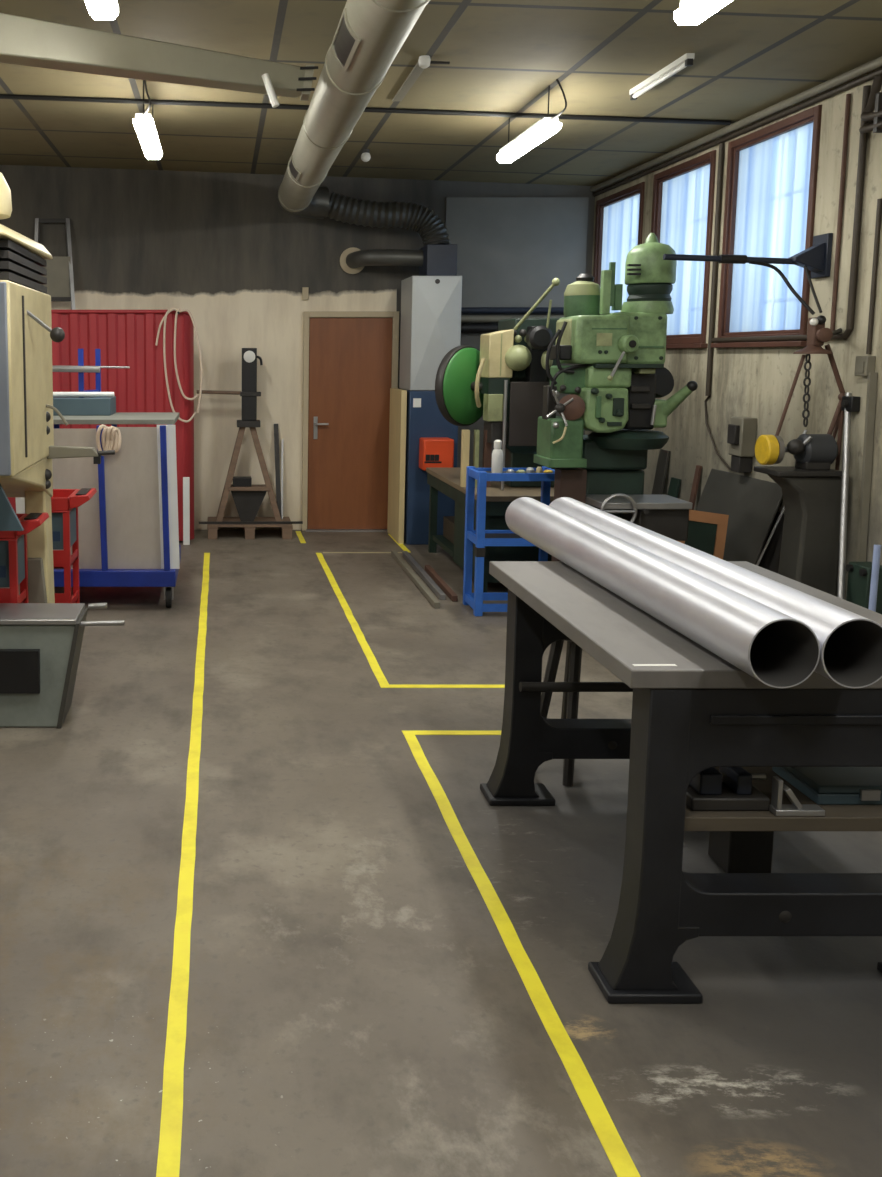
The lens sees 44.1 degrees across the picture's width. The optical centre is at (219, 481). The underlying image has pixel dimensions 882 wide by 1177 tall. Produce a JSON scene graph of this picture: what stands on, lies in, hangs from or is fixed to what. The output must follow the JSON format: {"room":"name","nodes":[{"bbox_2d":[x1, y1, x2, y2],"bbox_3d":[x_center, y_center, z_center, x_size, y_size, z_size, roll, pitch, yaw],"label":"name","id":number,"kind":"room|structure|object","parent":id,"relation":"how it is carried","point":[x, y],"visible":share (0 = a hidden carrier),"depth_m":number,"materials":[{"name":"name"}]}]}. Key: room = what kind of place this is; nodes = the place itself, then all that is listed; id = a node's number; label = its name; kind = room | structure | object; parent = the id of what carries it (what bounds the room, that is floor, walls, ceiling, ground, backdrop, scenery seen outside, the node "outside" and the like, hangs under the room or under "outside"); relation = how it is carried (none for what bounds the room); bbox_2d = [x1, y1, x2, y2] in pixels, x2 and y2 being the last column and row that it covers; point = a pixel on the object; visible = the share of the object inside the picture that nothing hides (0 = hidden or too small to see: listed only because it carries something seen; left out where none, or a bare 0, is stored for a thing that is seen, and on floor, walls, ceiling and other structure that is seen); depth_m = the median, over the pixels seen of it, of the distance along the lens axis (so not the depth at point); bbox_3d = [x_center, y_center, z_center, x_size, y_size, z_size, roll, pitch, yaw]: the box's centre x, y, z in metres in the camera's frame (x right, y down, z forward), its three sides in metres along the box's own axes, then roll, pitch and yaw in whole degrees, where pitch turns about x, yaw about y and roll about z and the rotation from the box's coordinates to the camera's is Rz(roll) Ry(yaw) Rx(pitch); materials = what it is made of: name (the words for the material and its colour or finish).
{"room":"factory floor","nodes":[
{"label":"factory floor","id":0,"kind":"room"},
{"bbox_2d":[0,165,594,529],"bbox_3d":[-0.465,-1.377,10.259,8.670,3.700,0.200,0,7,0],"label":"wall","id":1,"kind":"structure","parent":0,"point":[221,248],"depth_m":10.07,"materials":[{"name":"paint"}]},
{"bbox_2d":[302,287,308,299],"bbox_3d":[0.820,-1.810,10.091,0.060,0.120,0.030,0,7,0],"label":"junction box","id":2,"kind":"object","parent":1,"relation":"attached to","point":[305,290],"visible":1,"depth_m":10.07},
{"bbox_2d":[301,311,398,531],"bbox_3d":[1.262,-0.579,10.199,0.915,2.130,0.109,0,7,0],"label":"door","id":3,"kind":"structure","parent":1,"relation":"in","point":[350,358],"depth_m":10.21,"materials":[{"name":"wood"}]},
{"bbox_2d":[461,324,497,332],"bbox_3d":[2.815,-1.478,10.096,1.370,0.086,0.090,0,7,0],"label":"pipe","id":4,"kind":"object","parent":1,"relation":"attached to","point":[465,328],"visible":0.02,"depth_m":10.06,"materials":[{"name":"black plastic"}]},
{"bbox_2d":[461,315,563,321],"bbox_3d":[2.815,-1.568,10.090,1.370,0.068,0.072,0,7,0],"label":"pipe","id":5,"kind":"object","parent":1,"relation":"attached to","point":[464,318],"visible":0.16,"depth_m":10.06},
{"bbox_2d":[461,307,563,312],"bbox_3d":[2.815,-1.647,10.075,1.370,0.057,0.060,0,7,0],"label":"pipe","id":6,"kind":"object","parent":1,"relation":"attached to","point":[463,309],"visible":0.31,"depth_m":10.05,"materials":[{"name":"metal"}]},
{"bbox_2d":[445,197,588,306],"bbox_3d":[2.825,-2.167,10.047,1.350,1.080,0.030,0,7,0],"label":"wall panel","id":7,"kind":"object","parent":1,"relation":"attached to","point":[511,250],"visible":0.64,"depth_m":10.02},
{"bbox_2d":[0,530,881,1176],"bbox_3d":[-0.465,1.294,4.211,8.670,0.150,12.850,0,7,0],"label":"floor","id":8,"kind":"structure","parent":0,"point":[358,1006],"depth_m":3.10,"materials":[{"name":"concrete"}]},
{"bbox_2d":[0,512,48,602],"bbox_3d":[-1.201,0.622,5.343,0.639,0.912,0.330,0,7,0],"label":"trolley","id":9,"kind":"object","parent":8,"relation":"on","point":[13,544],"visible":0.53,"depth_m":5.19,"materials":[{"name":"red plastic"}]},
{"bbox_2d":[0,514,25,540],"bbox_3d":[-1.260,0.226,5.295,0.520,0.090,0.300,0,7,0],"label":"tray","id":10,"kind":"object","parent":9,"relation":"on","point":[4,535],"depth_m":5.15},
{"bbox_2d":[0,588,25,602],"bbox_3d":[-1.260,0.563,5.336,0.510,0.110,0.290,0,7,0],"label":"tray","id":11,"kind":"object","parent":9,"relation":"on","point":[7,595],"depth_m":5.19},
{"bbox_2d":[34,218,75,309],"bbox_3d":[-1.519,-0.984,9.929,0.602,3.005,0.492,0,7,0],"label":"ladder frame","id":12,"kind":"object","parent":8,"relation":"on","point":[60,280],"visible":0.38,"depth_m":9.96,"materials":[{"name":"metal"}]},
{"bbox_2d":[0,172,124,727],"bbox_3d":[-1.172,-0.186,5.057,1.455,2.585,1.174,0,7,0],"label":"machine","id":13,"kind":"object","parent":8,"relation":"on","point":[41,638],"visible":1,"depth_m":4.85,"materials":[{"name":"beige metal"}]},
{"bbox_2d":[0,224,52,258],"bbox_3d":[-1.385,-1.169,4.919,1.030,0.149,1.135,0,7,0],"label":"hood","id":14,"kind":"object","parent":13,"relation":"attached to","point":[29,246],"depth_m":4.84,"materials":[{"name":"beige metal"}]},
{"bbox_2d":[51,488,96,602],"bbox_3d":[-0.933,0.501,6.407,0.334,0.898,0.430,0,7,0],"label":"trolley","id":15,"kind":"object","parent":8,"relation":"on","point":[65,503],"visible":0.35,"depth_m":6.21,"materials":[{"name":"red plastic"}]},
{"bbox_2d":[51,489,77,512],"bbox_3d":[-0.993,0.112,6.359,0.215,0.090,0.400,0,7,0],"label":"tray","id":16,"kind":"object","parent":15,"relation":"on","point":[62,501],"depth_m":6.17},
{"bbox_2d":[53,549,77,568],"bbox_3d":[-0.993,0.435,6.399,0.205,0.110,0.390,0,7,0],"label":"tray","id":17,"kind":"object","parent":15,"relation":"on","point":[62,558],"depth_m":6.21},
{"bbox_2d":[54,590,77,602],"bbox_3d":[-0.993,0.693,6.430,0.205,0.110,0.390,0,7,0],"label":"tray","id":18,"kind":"object","parent":15,"relation":"on","point":[66,597],"depth_m":6.23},
{"bbox_2d":[7,310,193,542],"bbox_3d":[-1.170,-0.494,9.551,1.860,2.117,0.214,0,7,0],"label":"container","id":19,"kind":"object","parent":8,"relation":"on","point":[123,337],"depth_m":9.45,"materials":[{"name":"metal"}]},
{"bbox_2d":[155,308,202,422],"bbox_3d":[-0.367,-1.043,9.395,0.425,1.024,0.035,0,7,0],"label":"air hose","id":20,"kind":"object","parent":19,"relation":"hanging from","point":[169,310],"visible":0.99,"depth_m":9.38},
{"bbox_2d":[54,424,180,607],"bbox_3d":[-0.810,0.185,7.504,1.020,1.259,1.044,0,7,0],"label":"cart","id":21,"kind":"object","parent":8,"relation":"on","point":[166,577],"depth_m":7.07,"materials":[{"name":"blue paint"}]},
{"bbox_2d":[15,497,24,513],"bbox_3d":[-1.322,0.108,7.100,0.144,0.970,0.012,0,7,0],"label":"metal sheet","id":22,"kind":"object","parent":21,"relation":"on","point":[20,501],"visible":0.21,"depth_m":7.10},
{"bbox_2d":[52,429,101,568],"bbox_3d":[-1.032,0.117,7.091,0.464,0.954,0.012,0,7,0],"label":"metal sheet","id":23,"kind":"object","parent":21,"relation":"on","point":[80,472],"visible":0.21,"depth_m":7.07,"materials":[{"name":"metal"}]},
{"bbox_2d":[53,412,179,423],"bbox_3d":[-0.863,-0.456,7.489,1.115,0.033,0.880,0,7,0],"label":"board","id":24,"kind":"object","parent":21,"relation":"on","point":[118,417],"visible":0.53,"depth_m":7.16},
{"bbox_2d":[53,396,115,415],"bbox_3d":[-1.090,-0.560,7.688,0.620,0.124,0.400,0,7,0],"label":"metal box","id":25,"kind":"object","parent":24,"relation":"on","point":[67,406],"visible":0.53,"depth_m":7.49,"materials":[{"name":"metal"}]},
{"bbox_2d":[53,392,113,396],"bbox_3d":[-1.030,-0.630,7.539,0.540,0.034,0.036,0,7,0],"label":"tube","id":26,"kind":"object","parent":25,"relation":"on","point":[55,394],"visible":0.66,"depth_m":7.53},
{"bbox_2d":[78,349,100,397],"bbox_3d":[-0.950,-0.796,7.660,0.048,0.350,0.272,3,8,26],"label":"rack","id":27,"kind":"object","parent":25,"relation":"on","point":[80,351],"visible":0.66,"depth_m":7.61,"materials":[{"name":"metal"}]},
{"bbox_2d":[52,365,99,372],"bbox_3d":[-1.120,-0.810,7.524,0.522,0.054,0.053,0,7,2],"label":"tube","id":28,"kind":"object","parent":27,"relation":"on","point":[92,369],"visible":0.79,"depth_m":7.50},
{"bbox_2d":[104,427,160,568],"bbox_3d":[-0.605,0.112,7.091,0.409,0.964,0.012,0,7,0],"label":"metal sheet","id":29,"kind":"object","parent":21,"relation":"on","point":[131,474],"visible":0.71,"depth_m":7.09,"materials":[{"name":"metal"}]},
{"bbox_2d":[157,425,179,568],"bbox_3d":[-0.349,0.104,7.094,0.149,0.980,0.020,0,7,0],"label":"metal sheet","id":30,"kind":"object","parent":21,"relation":"on","point":[170,429],"visible":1,"depth_m":7.08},
{"bbox_2d":[156,553,209,1176],"bbox_3d":[-0.110,1.106,5.130,0.053,0.002,8.120,0,7,0],"label":"tape","id":31,"kind":"object","parent":8,"relation":"on","point":[169,1151],"visible":1,"depth_m":3.04,"materials":[{"name":"paint"}]},
{"bbox_2d":[183,477,189,544],"bbox_3d":[-0.305,0.264,9.521,0.060,0.620,0.020,0,7,0],"label":"plank","id":32,"kind":"object","parent":8,"relation":"on","point":[186,480],"visible":1,"depth_m":9.51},
{"bbox_2d":[207,517,292,538],"bbox_3d":[0.280,0.440,10.087,0.800,0.135,0.522,0,7,0],"label":"wooden pallet","id":33,"kind":"object","parent":8,"relation":"on","point":[249,529],"visible":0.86,"depth_m":9.83,"materials":[{"name":"brown wood"}]},
{"bbox_2d":[197,348,281,520],"bbox_3d":[0.183,-0.443,9.979,0.806,1.646,0.279,0,7,0],"label":"stand","id":34,"kind":"object","parent":33,"relation":"on","point":[248,500],"visible":0.97,"depth_m":9.92,"materials":[{"name":"brown wood"}]},
{"bbox_2d":[233,476,251,486],"bbox_3d":[0.210,-0.005,10.007,0.180,0.084,0.130,0,7,0],"label":"block","id":35,"kind":"object","parent":34,"relation":"on","point":[238,481],"visible":0.91,"depth_m":9.94,"materials":[{"name":"black plastic"}]},
{"bbox_2d":[228,484,269,490],"bbox_3d":[0.275,0.054,10.029,0.390,0.035,0.220,0,7,0],"label":"shelf","id":36,"kind":"object","parent":34,"relation":"attached to","point":[255,487],"depth_m":9.92,"materials":[{"name":"brown wood"}]},
{"bbox_2d":[199,521,302,523],"bbox_3d":[0.290,0.384,9.888,0.980,0.022,0.022,0,7,-1],"label":"bar","id":37,"kind":"object","parent":33,"relation":"on","point":[216,522],"visible":1,"depth_m":9.88,"materials":[{"name":"metal"}]},
{"bbox_2d":[274,424,281,518],"bbox_3d":[0.560,-0.103,10.196,0.046,0.918,0.192,-1,7,-10],"label":"strip","id":38,"kind":"object","parent":33,"relation":"on","point":[276,430],"visible":0.79,"depth_m":10.19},
{"bbox_2d":[281,439,282,518],"bbox_3d":[0.605,-0.029,10.210,0.019,0.767,0.173,0,7,4],"label":"strip","id":39,"kind":"object","parent":33,"relation":"on","point":[282,439],"visible":0.93,"depth_m":10.20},
{"bbox_2d":[387,388,406,543],"bbox_3d":[1.655,-0.167,9.831,0.050,1.400,0.640,0,7,0],"label":"wood board","id":40,"kind":"object","parent":8,"relation":"on","point":[398,397],"visible":1,"depth_m":9.64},
{"bbox_2d":[340,244,461,544],"bbox_3d":[1.643,-0.822,9.693,0.995,2.735,1.051,0,7,0],"label":"heater","id":41,"kind":"object","parent":8,"relation":"on","point":[431,301],"visible":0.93,"depth_m":9.42,"materials":[{"name":"blue paint"}]},
{"bbox_2d":[325,192,449,245],"bbox_3d":[1.539,-2.410,9.667,1.150,0.531,0.259,1,7,7],"label":"flexible duct","id":42,"kind":"object","parent":41,"relation":"on","point":[422,220],"visible":0.94,"depth_m":9.57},
{"bbox_2d":[316,553,504,687],"bbox_3d":[1.167,0.843,7.304,0.667,0.002,3.741,0,7,0],"label":"tape","id":43,"kind":"object","parent":8,"relation":"on","point":[374,665],"visible":0.98,"depth_m":6.13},
{"bbox_2d":[391,550,439,607],"bbox_3d":[1.490,0.724,8.121,0.040,0.040,1.950,0,7,1],"label":"bar","id":44,"kind":"object","parent":8,"relation":"on","point":[431,598],"visible":1,"depth_m":7.89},
{"bbox_2d":[402,551,445,599],"bbox_3d":[1.580,0.712,8.220,0.040,0.040,1.650,0,7,1],"label":"bar","id":45,"kind":"object","parent":8,"relation":"on","point":[440,594],"visible":1,"depth_m":8.04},
{"bbox_2d":[425,565,457,600],"bbox_3d":[1.655,0.751,7.897,0.040,0.040,1.100,0,7,1],"label":"bar","id":46,"kind":"object","parent":8,"relation":"on","point":[448,591],"visible":1,"depth_m":7.78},
{"bbox_2d":[426,467,553,592],"bbox_3d":[2.210,0.352,8.287,0.820,0.740,1.870,0,7,0],"label":"bench","id":47,"kind":"object","parent":8,"relation":"on","point":[446,480],"visible":0.25,"depth_m":7.79,"materials":[{"name":"brown wood"}]},
{"bbox_2d":[432,535,453,556],"bbox_3d":[2.210,0.530,8.737,0.720,0.040,0.820,0,7,0],"label":"shelf","id":48,"kind":"object","parent":47,"relation":"attached to","point":[444,541],"depth_m":8.77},
{"bbox_2d":[426,467,553,501],"bbox_3d":[2.210,0.005,8.245,0.820,0.040,1.870,0,7,0],"label":"countertop","id":49,"kind":"structure","parent":47,"relation":"on","point":[449,475],"depth_m":7.72,"materials":[{"name":"brown wood"}]},
{"bbox_2d":[435,278,559,489],"bbox_3d":[2.040,-0.711,7.732,0.896,1.500,0.878,0,7,0],"label":"machine","id":50,"kind":"object","parent":47,"relation":"on","point":[502,382],"visible":0.93,"depth_m":7.63,"materials":[{"name":"metal"}]},
{"bbox_2d":[463,466,554,615],"bbox_3d":[1.966,0.391,7.056,0.569,0.960,0.364,0,7,0],"label":"utility cart","id":51,"kind":"object","parent":8,"relation":"on","point":[481,537],"visible":0.59,"depth_m":6.94,"materials":[{"name":"paint"}]},
{"bbox_2d":[491,440,502,472],"bbox_3d":[1.844,-0.167,6.980,0.072,0.225,0.072,0,7,0],"label":"spray bottle","id":52,"kind":"object","parent":51,"relation":"on","point":[497,454],"visible":0.91,"depth_m":6.96,"materials":[{"name":"white plastic"}]},
{"bbox_2d":[402,730,640,1176],"bbox_3d":[1.067,1.368,2.962,0.467,0.002,3.752,0,7,0],"label":"tape","id":53,"kind":"object","parent":8,"relation":"on","point":[605,1129],"visible":0.97,"depth_m":2.88,"materials":[{"name":"paint"}]},
{"bbox_2d":[540,639,581,786],"bbox_3d":[1.463,0.894,4.350,0.358,0.617,0.318,-5,9,-38],"label":"wooden stool","id":54,"kind":"object","parent":8,"relation":"on","point":[570,700],"visible":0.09,"depth_m":4.24,"materials":[{"name":"wood"}]},
{"bbox_2d":[533,233,697,560],"bbox_3d":[2.436,-0.315,6.645,0.924,2.460,0.931,0,7,0],"label":"machine","id":55,"kind":"object","parent":8,"relation":"on","point":[612,397],"visible":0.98,"depth_m":6.41,"materials":[{"name":"green metal"}]},
{"bbox_2d":[652,449,669,494],"bbox_3d":[3.494,0.221,8.448,0.146,0.958,0.160,0,7,0],"label":"steel plate","id":56,"kind":"object","parent":8,"relation":"on","point":[663,459],"visible":0.44,"depth_m":8.39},
{"bbox_2d":[667,477,680,497],"bbox_3d":[3.494,0.348,8.231,0.146,0.758,0.140,0,7,0],"label":"steel plate","id":57,"kind":"object","parent":8,"relation":"on","point":[674,486],"visible":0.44,"depth_m":8.18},
{"bbox_2d":[480,561,881,1003],"bbox_3d":[1.564,0.850,3.460,1.064,0.912,1.455,0,7,0],"label":"workbench","id":58,"kind":"object","parent":8,"relation":"on","point":[694,711],"visible":0.8,"depth_m":2.79,"materials":[{"name":"metal"}]},
{"bbox_2d":[505,497,819,687],"bbox_3d":[1.364,0.284,3.620,0.174,0.174,2.180,0,7,0],"label":"pipe","id":59,"kind":"object","parent":58,"relation":"on","point":[777,649],"visible":1,"depth_m":2.95,"materials":[{"name":"metal"}]},
{"bbox_2d":[549,497,881,687],"bbox_3d":[1.542,0.284,3.620,0.174,0.174,2.180,0,7,0],"label":"pipe","id":60,"kind":"object","parent":58,"relation":"on","point":[850,643],"visible":0.62,"depth_m":2.78,"materials":[{"name":"metal"}]},
{"bbox_2d":[684,767,881,830],"bbox_3d":[1.564,0.836,2.944,0.684,0.136,0.355,0,7,0],"label":"shelf","id":61,"kind":"object","parent":58,"relation":"on","point":[837,817],"depth_m":2.78,"materials":[{"name":"wood"}]},
{"bbox_2d":[686,767,769,810],"bbox_3d":[1.375,0.824,2.875,0.230,0.097,0.150,0,7,0],"label":"machine vice","id":62,"kind":"object","parent":61,"relation":"on","point":[728,788],"visible":0.75,"depth_m":2.82,"materials":[{"name":"metal"}]},
{"bbox_2d":[772,767,881,804],"bbox_3d":[1.750,0.836,2.957,0.264,0.055,0.254,0,7,0],"label":"tool case","id":63,"kind":"object","parent":61,"relation":"on","point":[822,785],"visible":0.59,"depth_m":2.88,"materials":[{"name":"metal"}]},
{"bbox_2d":[689,465,701,509],"bbox_3d":[3.494,0.324,7.846,0.146,0.898,0.060,0,7,0],"label":"steel plate","id":64,"kind":"object","parent":8,"relation":"on","point":[698,469],"visible":0.45,"depth_m":7.79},
{"bbox_2d":[678,510,728,558],"bbox_3d":[3.101,0.535,6.832,0.413,0.724,0.126,0,7,0],"label":"framed panel","id":65,"kind":"object","parent":8,"relation":"on","point":[707,531],"visible":0.27,"depth_m":6.83,"materials":[{"name":"orange wood"}]},
{"bbox_2d":[696,469,782,564],"bbox_3d":[3.413,0.408,7.151,0.306,0.898,1.000,0,7,0],"label":"steel plate","id":66,"kind":"object","parent":8,"relation":"on","point":[751,504],"visible":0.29,"depth_m":6.97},
{"bbox_2d":[708,831,773,872],"bbox_3d":[1.758,1.099,3.533,0.145,0.400,0.150,0,7,0],"label":"block","id":67,"kind":"object","parent":8,"relation":"on","point":[733,851],"visible":0.24,"depth_m":3.48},
{"bbox_2d":[756,512,783,573],"bbox_3d":[3.474,0.561,6.640,0.186,0.718,0.450,0,7,0],"label":"steel plate","id":68,"kind":"object","parent":8,"relation":"on","point":[770,560],"visible":0.02,"depth_m":6.65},
{"bbox_2d":[756,507,784,565],"bbox_3d":[3.380,0.515,6.600,0.338,0.818,0.020,0,7,0],"label":"steel plate","id":69,"kind":"object","parent":8,"relation":"on","point":[783,509],"visible":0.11,"depth_m":6.57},
{"bbox_2d":[754,466,841,596],"bbox_3d":[3.315,0.455,6.069,0.400,1.070,0.300,0,7,0],"label":"pedestal","id":70,"kind":"object","parent":8,"relation":"on","point":[809,554],"visible":0.45,"depth_m":5.93,"materials":[{"name":"metal"}]},
{"bbox_2d":[755,434,837,469],"bbox_3d":[3.280,-0.173,5.968,0.400,0.200,0.189,0,7,0],"label":"grinder","id":71,"kind":"object","parent":70,"relation":"on","point":[810,451],"visible":1,"depth_m":5.91,"materials":[{"name":"grey metal"}]},
{"bbox_2d":[837,392,851,598],"bbox_3d":[3.428,0.274,5.775,0.034,1.512,0.588,3,8,26],"label":"steel pole","id":72,"kind":"object","parent":8,"relation":"on","point":[847,415],"visible":0.66,"depth_m":5.79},
{"bbox_2d":[846,562,881,613],"bbox_3d":[3.470,0.741,5.660,0.140,0.600,0.180,0,7,0],"label":"box","id":73,"kind":"object","parent":8,"relation":"on","point":[859,573],"visible":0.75,"depth_m":5.60,"materials":[{"name":"green plastic"}]},
{"bbox_2d":[856,373,877,561],"bbox_3d":[3.547,0.207,5.787,0.035,1.611,0.070,1,7,7],"label":"steel angle","id":74,"kind":"object","parent":8,"relation":"on","point":[872,377],"visible":0.64,"depth_m":5.75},
{"bbox_2d":[868,545,880,611],"bbox_3d":[3.180,0.704,5.132,0.032,0.801,0.060,7,10,45],"label":"pole","id":75,"kind":"object","parent":8,"relation":"on","point":[877,548],"visible":0.34,"depth_m":5.10,"materials":[{"name":"metal"}]},
{"bbox_2d":[0,0,881,185],"bbox_3d":[-0.465,-2.330,3.773,8.670,0.550,12.850,0,7,0],"label":"ceiling","id":76,"kind":"structure","parent":0,"point":[752,56],"depth_m":6.48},
{"bbox_2d":[85,0,118,19],"bbox_3d":[-0.480,-2.022,3.746,0.120,0.358,1.177,0,7,0],"label":"ceiling lamp","id":77,"kind":"object","parent":76,"relation":"hanging from","point":[98,9],"visible":1,"depth_m":4.23,"materials":[{"name":"white plastic"}]},
{"bbox_2d":[133,80,161,158],"bbox_3d":[-0.470,-2.398,6.853,0.120,0.358,1.177,0,7,0],"label":"ceiling lamp","id":78,"kind":"object","parent":76,"relation":"hanging from","point":[143,122],"visible":0.84,"depth_m":6.60,"materials":[{"name":"white plastic"}]},
{"bbox_2d":[133,119,161,158],"bbox_3d":[-0.470,-2.253,6.930,0.120,0.051,1.060,0,7,0],"label":"diffuser","id":79,"kind":"object","parent":78,"relation":"attached to","point":[145,129],"depth_m":6.74,"materials":[{"name":"white"}]},
{"bbox_2d":[0,13,317,100],"bbox_3d":[-1.470,-2.158,4.829,4.055,0.513,0.191,-2,7,-14],"label":"ceiling beam","id":80,"kind":"structure","parent":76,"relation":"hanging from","point":[24,41],"depth_m":5.07,"materials":[{"name":"beige metal"}]},
{"bbox_2d":[262,73,278,107],"bbox_3d":[0.230,-1.928,5.197,0.076,0.164,0.165,-3,8,-23],"label":"tube","id":81,"kind":"object","parent":80,"relation":"attached to","point":[266,79],"visible":1,"depth_m":5.14,"materials":[{"name":"white plastic"}]},
{"bbox_2d":[277,0,429,218],"bbox_3d":[0.755,-2.129,5.328,0.488,0.445,9.090,0,7,0],"label":"duct","id":82,"kind":"object","parent":76,"relation":"hanging from","point":[369,35],"visible":1,"depth_m":5.15,"materials":[{"name":"metal"}]},
{"bbox_2d":[0,94,730,124],"bbox_3d":[-0.500,-2.604,7.189,8.001,0.312,0.032,0,7,0],"label":"rail","id":83,"kind":"object","parent":76,"relation":"attached to","point":[2,96],"visible":1,"depth_m":7.18,"materials":[{"name":"black metal"}]},
{"bbox_2d":[361,149,370,161],"bbox_3d":[1.200,-2.685,8.640,0.080,0.100,0.080,0,7,0],"label":"holder","id":84,"kind":"object","parent":76,"relation":"attached to","point":[365,156],"visible":1,"depth_m":8.61,"materials":[{"name":"metal"}]},
{"bbox_2d":[392,55,449,100],"bbox_3d":[1.219,-2.439,6.436,0.188,0.060,1.035,0,7,0],"label":"ceiling light","id":85,"kind":"object","parent":76,"relation":"attached to","point":[424,61],"visible":1,"depth_m":6.28,"materials":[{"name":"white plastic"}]},
{"bbox_2d":[497,79,566,162],"bbox_3d":[2.030,-2.348,6.879,0.120,0.291,1.177,0,7,0],"label":"ceiling lamp","id":86,"kind":"object","parent":76,"relation":"hanging from","point":[545,127],"visible":1,"depth_m":6.73,"materials":[{"name":"white plastic"}]},
{"bbox_2d":[497,123,561,162],"bbox_3d":[2.030,-2.235,6.952,0.120,0.051,1.060,0,7,0],"label":"diffuser","id":87,"kind":"object","parent":86,"relation":"attached to","point":[539,132],"depth_m":6.83,"materials":[{"name":"white"}]},
{"bbox_2d":[629,53,694,99],"bbox_3d":[2.560,-2.350,6.112,0.044,0.062,0.800,0,7,0],"label":"tube light","id":88,"kind":"object","parent":76,"relation":"attached to","point":[686,60],"visible":1,"depth_m":6.04,"materials":[{"name":"white plastic"}]},
{"bbox_2d":[674,0,732,24],"bbox_3d":[1.940,-1.971,3.752,0.120,0.294,1.177,0,7,0],"label":"ceiling lamp","id":89,"kind":"object","parent":76,"relation":"hanging from","point":[690,12],"visible":1,"depth_m":4.22,"materials":[{"name":"white plastic"}]},
{"bbox_2d":[585,67,881,599],"bbox_3d":[3.720,-0.617,3.980,0.300,3.700,12.450,0,7,0],"label":"wall","id":90,"kind":"structure","parent":0,"point":[754,382],"depth_m":6.29,"materials":[{"name":"paint"}]},
{"bbox_2d":[593,182,644,312],"bbox_3d":[3.650,-1.896,9.451,0.260,1.395,1.160,0,7,0],"label":"window","id":91,"kind":"structure","parent":90,"relation":"in","point":[619,215],"depth_m":9.48,"materials":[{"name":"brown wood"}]},
{"bbox_2d":[651,150,716,348],"bbox_3d":[3.650,-1.750,8.159,0.260,1.415,1.120,0,7,0],"label":"window","id":92,"kind":"structure","parent":90,"relation":"in","point":[683,193],"depth_m":8.05,"materials":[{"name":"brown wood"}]},
{"bbox_2d":[705,143,724,395],"bbox_3d":[3.550,-1.510,7.533,0.036,1.780,0.034,0,7,0],"label":"conduit","id":93,"kind":"object","parent":90,"relation":"attached to","point":[721,145],"visible":1,"depth_m":7.52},
{"bbox_2d":[704,396,730,469],"bbox_3d":[3.546,-0.355,7.439,0.026,0.502,0.599,0,7,2],"label":"cable","id":94,"kind":"object","parent":90,"relation":"attached to","point":[706,399],"visible":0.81,"depth_m":7.58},
{"bbox_2d":[590,56,881,191],"bbox_3d":[3.530,-2.030,3.834,0.052,0.052,12.300,0,7,0],"label":"ceiling pipe","id":95,"kind":"object","parent":90,"relation":"attached to","point":[876,63],"visible":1,"depth_m":6.87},
{"bbox_2d":[593,68,881,196],"bbox_3d":[3.546,-1.982,3.840,0.036,0.034,12.300,0,7,0],"label":"ceiling pipe","id":96,"kind":"object","parent":90,"relation":"attached to","point":[870,76],"visible":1,"depth_m":6.92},
{"bbox_2d":[727,417,756,472],"bbox_3d":[3.505,-0.252,7.076,0.129,0.370,0.170,0,7,0],"label":"switch box","id":97,"kind":"object","parent":90,"relation":"attached to","point":[741,436],"visible":1,"depth_m":7.01,"materials":[{"name":"metal"}]},
{"bbox_2d":[663,233,832,314],"bbox_3d":[3.094,-1.215,6.154,0.950,0.476,0.289,0,7,0],"label":"jib arm","id":98,"kind":"object","parent":90,"relation":"attached to","point":[816,259],"visible":1,"depth_m":6.17,"materials":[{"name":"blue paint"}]},
{"bbox_2d":[711,105,821,347],"bbox_3d":[3.650,-1.599,6.868,0.260,1.425,1.180,0,7,0],"label":"window","id":99,"kind":"structure","parent":90,"relation":"in","point":[772,170],"depth_m":6.85,"materials":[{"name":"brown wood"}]},
{"bbox_2d":[711,85,870,342],"bbox_3d":[3.550,-1.586,6.649,0.036,1.377,1.657,0,7,0],"label":"conduit","id":100,"kind":"object","parent":90,"relation":"attached to","point":[866,89],"visible":1,"depth_m":5.86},
{"bbox_2d":[775,315,844,469],"bbox_3d":[3.373,-0.505,5.988,0.407,0.877,0.211,0,7,0],"label":"carrier","id":101,"kind":"object","parent":90,"relation":"attached to","point":[817,334],"visible":0.93,"depth_m":5.96,"materials":[{"name":"metal"}]},
{"bbox_2d":[830,94,850,330],"bbox_3d":[3.556,-1.529,6.020,0.024,1.340,0.023,0,7,0],"label":"conduit","id":102,"kind":"object","parent":90,"relation":"attached to","point":[848,96],"visible":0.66,"depth_m":6.01,"materials":[{"name":"metal"}]},
{"bbox_2d":[841,396,859,411],"bbox_3d":[3.534,-0.439,5.900,0.069,0.085,0.100,0,7,0],"label":"wall switch","id":103,"kind":"object","parent":90,"relation":"attached to","point":[850,403],"visible":1,"depth_m":5.86,"materials":[{"name":"black plastic"}]},
{"bbox_2d":[854,356,875,375],"bbox_3d":[3.541,-0.637,5.770,0.057,0.110,0.110,0,7,0],"label":"wall socket","id":104,"kind":"object","parent":90,"relation":"attached to","point":[864,365],"visible":1,"depth_m":5.74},
{"bbox_2d":[859,75,881,132],"bbox_3d":[3.507,-1.996,5.452,0.124,0.324,0.506,0,7,0],"label":"bracket","id":105,"kind":"object","parent":90,"relation":"attached to","point":[875,97],"visible":1,"depth_m":5.61,"materials":[{"name":"metal"}]},
{"bbox_2d":[866,199,881,353],"bbox_3d":[3.556,-1.113,5.708,0.024,0.830,0.023,0,7,0],"label":"conduit","id":106,"kind":"object","parent":90,"relation":"attached to","point":[879,201],"visible":1,"depth_m":5.70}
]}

